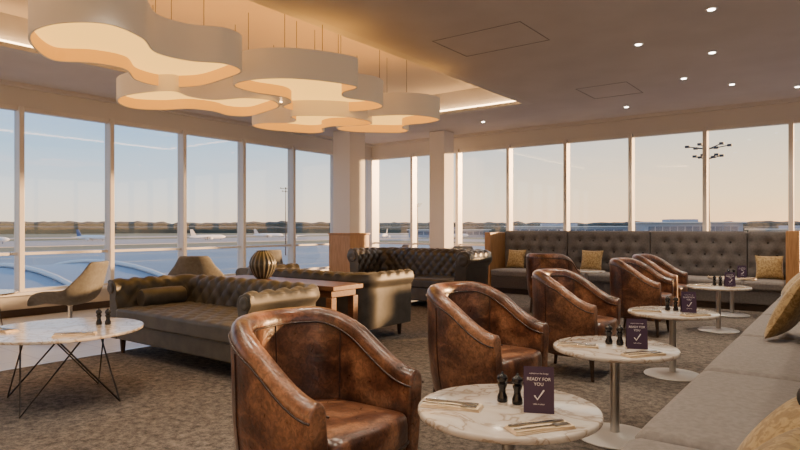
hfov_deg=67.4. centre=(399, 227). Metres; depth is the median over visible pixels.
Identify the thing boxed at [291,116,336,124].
diffuser
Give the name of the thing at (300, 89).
diffuser
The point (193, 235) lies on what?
aircraft
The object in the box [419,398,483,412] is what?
napkin
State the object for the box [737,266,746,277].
tent card
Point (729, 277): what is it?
tent card
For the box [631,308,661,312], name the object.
napkin
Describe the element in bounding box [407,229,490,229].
roof
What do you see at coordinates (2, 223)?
treeline
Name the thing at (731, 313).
bistro table
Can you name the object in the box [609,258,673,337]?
tub chair
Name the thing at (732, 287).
napkin
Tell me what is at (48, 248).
ground
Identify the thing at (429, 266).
sofa
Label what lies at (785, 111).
wall
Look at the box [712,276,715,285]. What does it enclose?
pepper mill
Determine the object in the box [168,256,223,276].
lounge chair
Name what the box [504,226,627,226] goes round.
roof
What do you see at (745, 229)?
roof
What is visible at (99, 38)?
diffuser
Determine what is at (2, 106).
frame
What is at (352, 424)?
seat cushion
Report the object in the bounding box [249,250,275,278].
ribbed vase
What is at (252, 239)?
strip
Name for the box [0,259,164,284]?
ribs
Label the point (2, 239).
aircraft
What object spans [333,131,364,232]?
shaft
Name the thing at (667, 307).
pepper mill
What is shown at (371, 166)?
frame
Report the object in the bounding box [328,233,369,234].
trim
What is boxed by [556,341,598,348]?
napkin
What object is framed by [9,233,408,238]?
strip
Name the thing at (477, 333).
tub chair
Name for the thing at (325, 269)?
trim
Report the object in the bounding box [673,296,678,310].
pepper mill
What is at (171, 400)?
floor
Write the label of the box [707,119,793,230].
frame
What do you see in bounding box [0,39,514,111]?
led strip
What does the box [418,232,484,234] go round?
glazing
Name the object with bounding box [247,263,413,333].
tufted sofa
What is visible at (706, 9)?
recessed light
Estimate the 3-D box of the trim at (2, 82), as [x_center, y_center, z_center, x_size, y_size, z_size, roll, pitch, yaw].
[-0.430,-1.925,4.581,11.800,0.050,14.880,0,0,37]
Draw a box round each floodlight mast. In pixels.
[280,187,287,254]
[417,204,417,246]
[685,142,731,230]
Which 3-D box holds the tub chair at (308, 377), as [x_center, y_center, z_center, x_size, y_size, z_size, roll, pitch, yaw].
[-0.339,0.777,2.434,0.682,0.845,0.693,0,0,36]
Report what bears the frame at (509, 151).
attached to the wall at (785, 111)
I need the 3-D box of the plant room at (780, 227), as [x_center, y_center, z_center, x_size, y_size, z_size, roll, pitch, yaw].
[292.035,-0.700,441.767,18.000,2.200,15.000,0,0,8]
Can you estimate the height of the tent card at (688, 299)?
0.165 m
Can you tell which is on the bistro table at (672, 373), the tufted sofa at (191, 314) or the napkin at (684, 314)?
the napkin at (684, 314)
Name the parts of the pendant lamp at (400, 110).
lamp shade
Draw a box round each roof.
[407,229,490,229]
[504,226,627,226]
[635,222,746,222]
[745,229,799,229]
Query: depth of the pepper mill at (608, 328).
3.51 m
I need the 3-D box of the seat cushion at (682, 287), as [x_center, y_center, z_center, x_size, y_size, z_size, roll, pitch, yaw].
[3.491,0.811,7.950,0.553,0.158,0.465,0,0,37]
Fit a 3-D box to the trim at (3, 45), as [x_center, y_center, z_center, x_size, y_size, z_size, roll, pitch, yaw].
[-1.754,-1.975,7.144,3.400,0.050,8.300,0,0,37]
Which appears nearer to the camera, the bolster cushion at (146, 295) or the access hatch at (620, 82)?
the bolster cushion at (146, 295)
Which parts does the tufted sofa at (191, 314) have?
leg, frame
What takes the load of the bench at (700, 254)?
on the floor
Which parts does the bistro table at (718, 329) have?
stem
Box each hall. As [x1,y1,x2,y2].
[409,230,488,237]
[513,227,627,230]
[635,223,742,230]
[749,230,799,230]
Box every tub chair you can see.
[228,306,423,449]
[426,281,549,392]
[525,253,580,312]
[531,268,620,381]
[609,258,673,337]
[632,254,687,306]
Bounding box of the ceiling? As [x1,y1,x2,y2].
[0,0,799,143]
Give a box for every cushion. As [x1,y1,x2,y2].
[116,301,237,343]
[137,286,186,305]
[316,399,407,449]
[411,275,454,288]
[501,344,541,383]
[506,249,525,267]
[580,250,603,269]
[597,316,617,335]
[661,292,672,305]
[678,283,687,297]
[737,396,799,449]
[755,255,783,279]
[755,427,799,449]
[764,277,799,338]
[781,272,799,294]
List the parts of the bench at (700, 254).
panel, frame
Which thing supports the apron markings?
on the pavement
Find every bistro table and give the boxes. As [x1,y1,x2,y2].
[417,384,603,449]
[553,336,680,449]
[579,269,605,278]
[627,306,720,381]
[686,283,752,333]
[708,276,756,316]
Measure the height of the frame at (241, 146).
2.550 m
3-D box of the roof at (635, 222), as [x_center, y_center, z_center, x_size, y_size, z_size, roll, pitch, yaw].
[223.069,-4.200,470.495,74.000,0.800,44.000,0,0,8]
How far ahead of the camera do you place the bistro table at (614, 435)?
3.40 m
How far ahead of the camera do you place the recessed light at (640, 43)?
6.34 m
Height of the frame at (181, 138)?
2.550 m
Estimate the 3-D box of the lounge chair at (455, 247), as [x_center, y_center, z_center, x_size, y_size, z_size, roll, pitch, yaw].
[1.176,0.774,11.556,0.722,0.838,0.685,0,0,14]
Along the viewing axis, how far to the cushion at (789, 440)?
1.35 m
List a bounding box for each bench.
[485,231,799,311]
[620,295,799,449]
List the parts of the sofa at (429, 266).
frame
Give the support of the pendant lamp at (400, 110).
hanging from the ceiling
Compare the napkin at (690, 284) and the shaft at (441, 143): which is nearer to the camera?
the napkin at (690, 284)
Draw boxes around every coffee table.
[0,289,18,324]
[0,317,143,418]
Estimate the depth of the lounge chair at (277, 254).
9.87 m
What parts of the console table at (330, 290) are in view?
leg, leg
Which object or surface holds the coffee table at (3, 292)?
on the floor strip at (30, 354)
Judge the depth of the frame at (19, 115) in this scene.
8.12 m
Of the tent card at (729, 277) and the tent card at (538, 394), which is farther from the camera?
the tent card at (729, 277)
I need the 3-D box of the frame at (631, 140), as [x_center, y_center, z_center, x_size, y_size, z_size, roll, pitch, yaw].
[3.626,-0.375,10.891,1.180,2.550,0.180,0,0,37]
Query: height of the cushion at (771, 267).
0.342 m
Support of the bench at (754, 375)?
on the floor
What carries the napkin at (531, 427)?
on the bistro table at (486, 426)
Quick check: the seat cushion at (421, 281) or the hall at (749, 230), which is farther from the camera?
the hall at (749, 230)
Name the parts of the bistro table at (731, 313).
stem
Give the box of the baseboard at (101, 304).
[0,300,109,318]
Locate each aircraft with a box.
[0,237,9,243]
[76,229,104,240]
[189,229,225,239]
[253,229,282,237]
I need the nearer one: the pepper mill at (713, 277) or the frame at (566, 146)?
the pepper mill at (713, 277)
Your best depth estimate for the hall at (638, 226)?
452.08 m
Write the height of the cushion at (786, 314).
0.439 m
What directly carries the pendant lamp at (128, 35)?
hanging from the ceiling
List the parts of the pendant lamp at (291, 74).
lamp shade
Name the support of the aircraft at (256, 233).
on the strip at (252, 239)
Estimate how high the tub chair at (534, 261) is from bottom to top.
0.845 m
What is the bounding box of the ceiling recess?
[0,0,477,94]
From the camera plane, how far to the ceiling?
6.67 m
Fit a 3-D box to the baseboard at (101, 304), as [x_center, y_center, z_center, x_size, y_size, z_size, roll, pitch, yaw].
[-5.134,1.150,8.126,0.020,0.100,14.880,0,0,37]
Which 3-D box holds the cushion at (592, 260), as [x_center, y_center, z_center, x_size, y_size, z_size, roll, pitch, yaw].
[3.332,0.569,10.437,0.380,0.363,0.183,0,0,37]
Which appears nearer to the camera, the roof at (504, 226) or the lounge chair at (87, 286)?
the lounge chair at (87, 286)
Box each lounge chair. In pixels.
[27,260,108,317]
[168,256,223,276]
[235,250,282,274]
[453,246,472,248]
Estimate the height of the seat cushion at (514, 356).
0.158 m
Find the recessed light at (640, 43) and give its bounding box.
[633,42,643,45]
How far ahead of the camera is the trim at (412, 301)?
5.50 m
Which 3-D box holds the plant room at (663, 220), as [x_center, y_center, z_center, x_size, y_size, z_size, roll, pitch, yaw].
[219.606,-5.700,471.003,21.000,2.200,20.000,0,0,8]
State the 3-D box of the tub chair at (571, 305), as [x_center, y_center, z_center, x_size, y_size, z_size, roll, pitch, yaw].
[1.447,0.777,5.020,0.682,0.845,0.693,0,0,37]
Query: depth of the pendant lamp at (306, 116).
7.42 m
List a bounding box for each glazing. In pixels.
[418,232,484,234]
[513,229,622,230]
[648,226,737,230]
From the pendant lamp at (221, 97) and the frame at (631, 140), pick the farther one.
the frame at (631, 140)
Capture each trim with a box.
[0,0,531,115]
[0,79,799,146]
[0,268,328,296]
[0,301,415,370]
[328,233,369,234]
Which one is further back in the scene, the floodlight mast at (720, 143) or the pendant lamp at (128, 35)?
the floodlight mast at (720, 143)
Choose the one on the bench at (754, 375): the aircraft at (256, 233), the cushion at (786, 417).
the cushion at (786, 417)
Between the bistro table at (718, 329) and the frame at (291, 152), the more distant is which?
the frame at (291, 152)
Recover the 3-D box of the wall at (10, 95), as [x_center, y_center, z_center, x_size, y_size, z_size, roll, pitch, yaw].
[-5.221,-0.325,8.192,0.200,3.250,14.880,0,0,37]
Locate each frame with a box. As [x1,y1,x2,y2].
[0,103,17,289]
[14,106,108,291]
[105,119,181,282]
[177,130,241,275]
[237,138,291,268]
[288,146,332,269]
[330,155,369,232]
[365,157,378,247]
[374,154,416,247]
[414,149,461,245]
[459,145,512,245]
[510,140,569,230]
[568,133,634,230]
[633,127,708,230]
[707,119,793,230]
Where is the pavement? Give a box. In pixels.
[0,243,484,274]
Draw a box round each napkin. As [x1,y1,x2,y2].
[0,327,18,332]
[51,331,96,337]
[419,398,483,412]
[504,419,575,435]
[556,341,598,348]
[620,350,665,357]
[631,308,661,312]
[679,313,710,316]
[689,284,711,286]
[725,286,745,288]
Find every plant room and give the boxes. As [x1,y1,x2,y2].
[540,223,576,225]
[662,219,697,221]
[779,226,799,228]
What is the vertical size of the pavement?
0.300 m
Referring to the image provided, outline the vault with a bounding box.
[0,263,154,288]
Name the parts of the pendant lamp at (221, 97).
lamp shade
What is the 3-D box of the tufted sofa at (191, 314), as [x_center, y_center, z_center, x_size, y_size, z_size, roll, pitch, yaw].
[-1.718,0.843,5.529,2.140,0.715,0.916,0,0,37]
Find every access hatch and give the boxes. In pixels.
[432,21,549,56]
[576,82,642,98]
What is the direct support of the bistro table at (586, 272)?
on the floor
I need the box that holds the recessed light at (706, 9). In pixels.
[704,7,717,10]
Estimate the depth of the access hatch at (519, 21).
6.17 m
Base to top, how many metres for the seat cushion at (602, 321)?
0.158 m
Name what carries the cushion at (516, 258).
on the bench at (700, 254)
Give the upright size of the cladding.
1.070 m
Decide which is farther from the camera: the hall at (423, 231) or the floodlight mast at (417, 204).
the hall at (423, 231)
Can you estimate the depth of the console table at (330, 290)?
5.71 m
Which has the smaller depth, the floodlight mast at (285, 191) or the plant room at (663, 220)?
the floodlight mast at (285, 191)
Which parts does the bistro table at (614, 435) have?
stem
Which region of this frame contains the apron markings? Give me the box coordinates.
[3,244,394,269]
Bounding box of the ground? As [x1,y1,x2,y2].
[0,233,484,251]
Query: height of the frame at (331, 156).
2.550 m
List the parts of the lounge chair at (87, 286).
swivel post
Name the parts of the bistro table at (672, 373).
stem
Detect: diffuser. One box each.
[35,23,226,75]
[127,91,269,106]
[252,78,362,101]
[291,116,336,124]
[370,115,413,124]
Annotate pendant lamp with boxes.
[28,0,241,86]
[116,0,279,115]
[233,14,382,110]
[252,100,371,132]
[337,50,439,132]
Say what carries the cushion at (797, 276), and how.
on the bench at (754, 375)
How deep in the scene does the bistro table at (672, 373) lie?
4.84 m
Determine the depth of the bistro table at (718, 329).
6.97 m
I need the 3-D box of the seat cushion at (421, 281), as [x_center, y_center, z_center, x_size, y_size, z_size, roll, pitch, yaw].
[0.619,0.825,9.200,0.907,0.170,0.670,0,0,37]
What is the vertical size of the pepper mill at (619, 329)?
0.116 m
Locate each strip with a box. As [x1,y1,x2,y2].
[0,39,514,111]
[0,235,428,247]
[0,300,415,369]
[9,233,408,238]
[379,238,484,241]
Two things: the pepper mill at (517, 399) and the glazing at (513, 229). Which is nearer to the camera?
the pepper mill at (517, 399)
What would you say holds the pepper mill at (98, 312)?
on the coffee table at (40, 332)
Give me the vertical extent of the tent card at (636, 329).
0.165 m
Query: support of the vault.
on the pavement
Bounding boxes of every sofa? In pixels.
[107,274,319,362]
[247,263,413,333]
[347,247,491,300]
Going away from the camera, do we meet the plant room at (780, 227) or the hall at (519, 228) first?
the plant room at (780, 227)
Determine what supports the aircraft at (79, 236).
on the strip at (252, 239)
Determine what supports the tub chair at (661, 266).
on the floor
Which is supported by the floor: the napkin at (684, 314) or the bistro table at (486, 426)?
the bistro table at (486, 426)
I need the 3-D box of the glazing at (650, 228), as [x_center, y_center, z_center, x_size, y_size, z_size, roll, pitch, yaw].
[219.746,1.725,450.617,63.200,5.850,0.301,0,0,8]
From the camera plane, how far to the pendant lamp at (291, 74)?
5.73 m
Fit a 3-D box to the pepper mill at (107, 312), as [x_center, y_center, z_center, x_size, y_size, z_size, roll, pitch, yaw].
[-2.118,0.641,4.351,0.042,0.116,0.042,0,0,37]
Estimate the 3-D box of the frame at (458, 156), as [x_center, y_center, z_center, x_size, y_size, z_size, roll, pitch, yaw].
[0.799,-0.375,13.021,1.180,2.550,0.180,0,0,37]
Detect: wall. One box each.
[0,84,371,310]
[372,102,799,156]
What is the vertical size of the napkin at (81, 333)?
0.020 m
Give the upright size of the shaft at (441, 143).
3.150 m
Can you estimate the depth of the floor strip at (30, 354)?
5.97 m
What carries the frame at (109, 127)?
attached to the wall at (10, 95)
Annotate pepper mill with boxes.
[96,308,101,324]
[105,308,110,324]
[497,372,507,402]
[512,374,522,404]
[605,324,612,343]
[616,325,623,345]
[665,296,669,309]
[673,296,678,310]
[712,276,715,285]
[718,276,721,285]
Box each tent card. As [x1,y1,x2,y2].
[523,366,553,413]
[625,319,647,348]
[680,292,696,312]
[724,272,735,286]
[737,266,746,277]
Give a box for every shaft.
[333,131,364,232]
[429,130,453,248]
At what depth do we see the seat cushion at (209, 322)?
5.27 m
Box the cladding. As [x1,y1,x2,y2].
[329,234,368,271]
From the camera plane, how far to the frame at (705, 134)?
9.79 m
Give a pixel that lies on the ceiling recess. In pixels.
(266, 25)
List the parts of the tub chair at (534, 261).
leg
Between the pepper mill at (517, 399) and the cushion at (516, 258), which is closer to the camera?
the pepper mill at (517, 399)
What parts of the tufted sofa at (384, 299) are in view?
leg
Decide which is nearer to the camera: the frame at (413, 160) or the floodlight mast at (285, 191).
the frame at (413, 160)
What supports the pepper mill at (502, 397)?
on the bistro table at (486, 426)
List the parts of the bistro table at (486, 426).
stem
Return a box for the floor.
[0,293,762,449]
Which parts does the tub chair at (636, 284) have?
leg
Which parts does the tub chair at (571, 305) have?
leg, leg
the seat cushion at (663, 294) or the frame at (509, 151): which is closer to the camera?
the seat cushion at (663, 294)
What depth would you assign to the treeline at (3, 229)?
1077.74 m
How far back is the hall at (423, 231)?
597.95 m
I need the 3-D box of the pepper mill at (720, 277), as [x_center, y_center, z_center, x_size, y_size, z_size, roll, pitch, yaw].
[3.769,0.622,7.058,0.042,0.116,0.042,0,0,37]
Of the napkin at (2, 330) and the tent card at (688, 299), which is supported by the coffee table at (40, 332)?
the napkin at (2, 330)
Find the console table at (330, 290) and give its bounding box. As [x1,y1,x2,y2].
[225,275,362,320]
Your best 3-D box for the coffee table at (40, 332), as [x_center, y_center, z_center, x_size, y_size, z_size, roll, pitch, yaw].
[-2.353,0.950,4.189,1.040,0.500,1.040,0,0,37]
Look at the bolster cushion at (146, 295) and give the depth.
5.92 m
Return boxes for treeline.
[0,221,799,226]
[0,225,781,233]
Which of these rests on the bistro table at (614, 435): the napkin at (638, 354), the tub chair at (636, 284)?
the napkin at (638, 354)
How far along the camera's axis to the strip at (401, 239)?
454.73 m
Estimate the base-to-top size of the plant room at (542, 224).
2.200 m

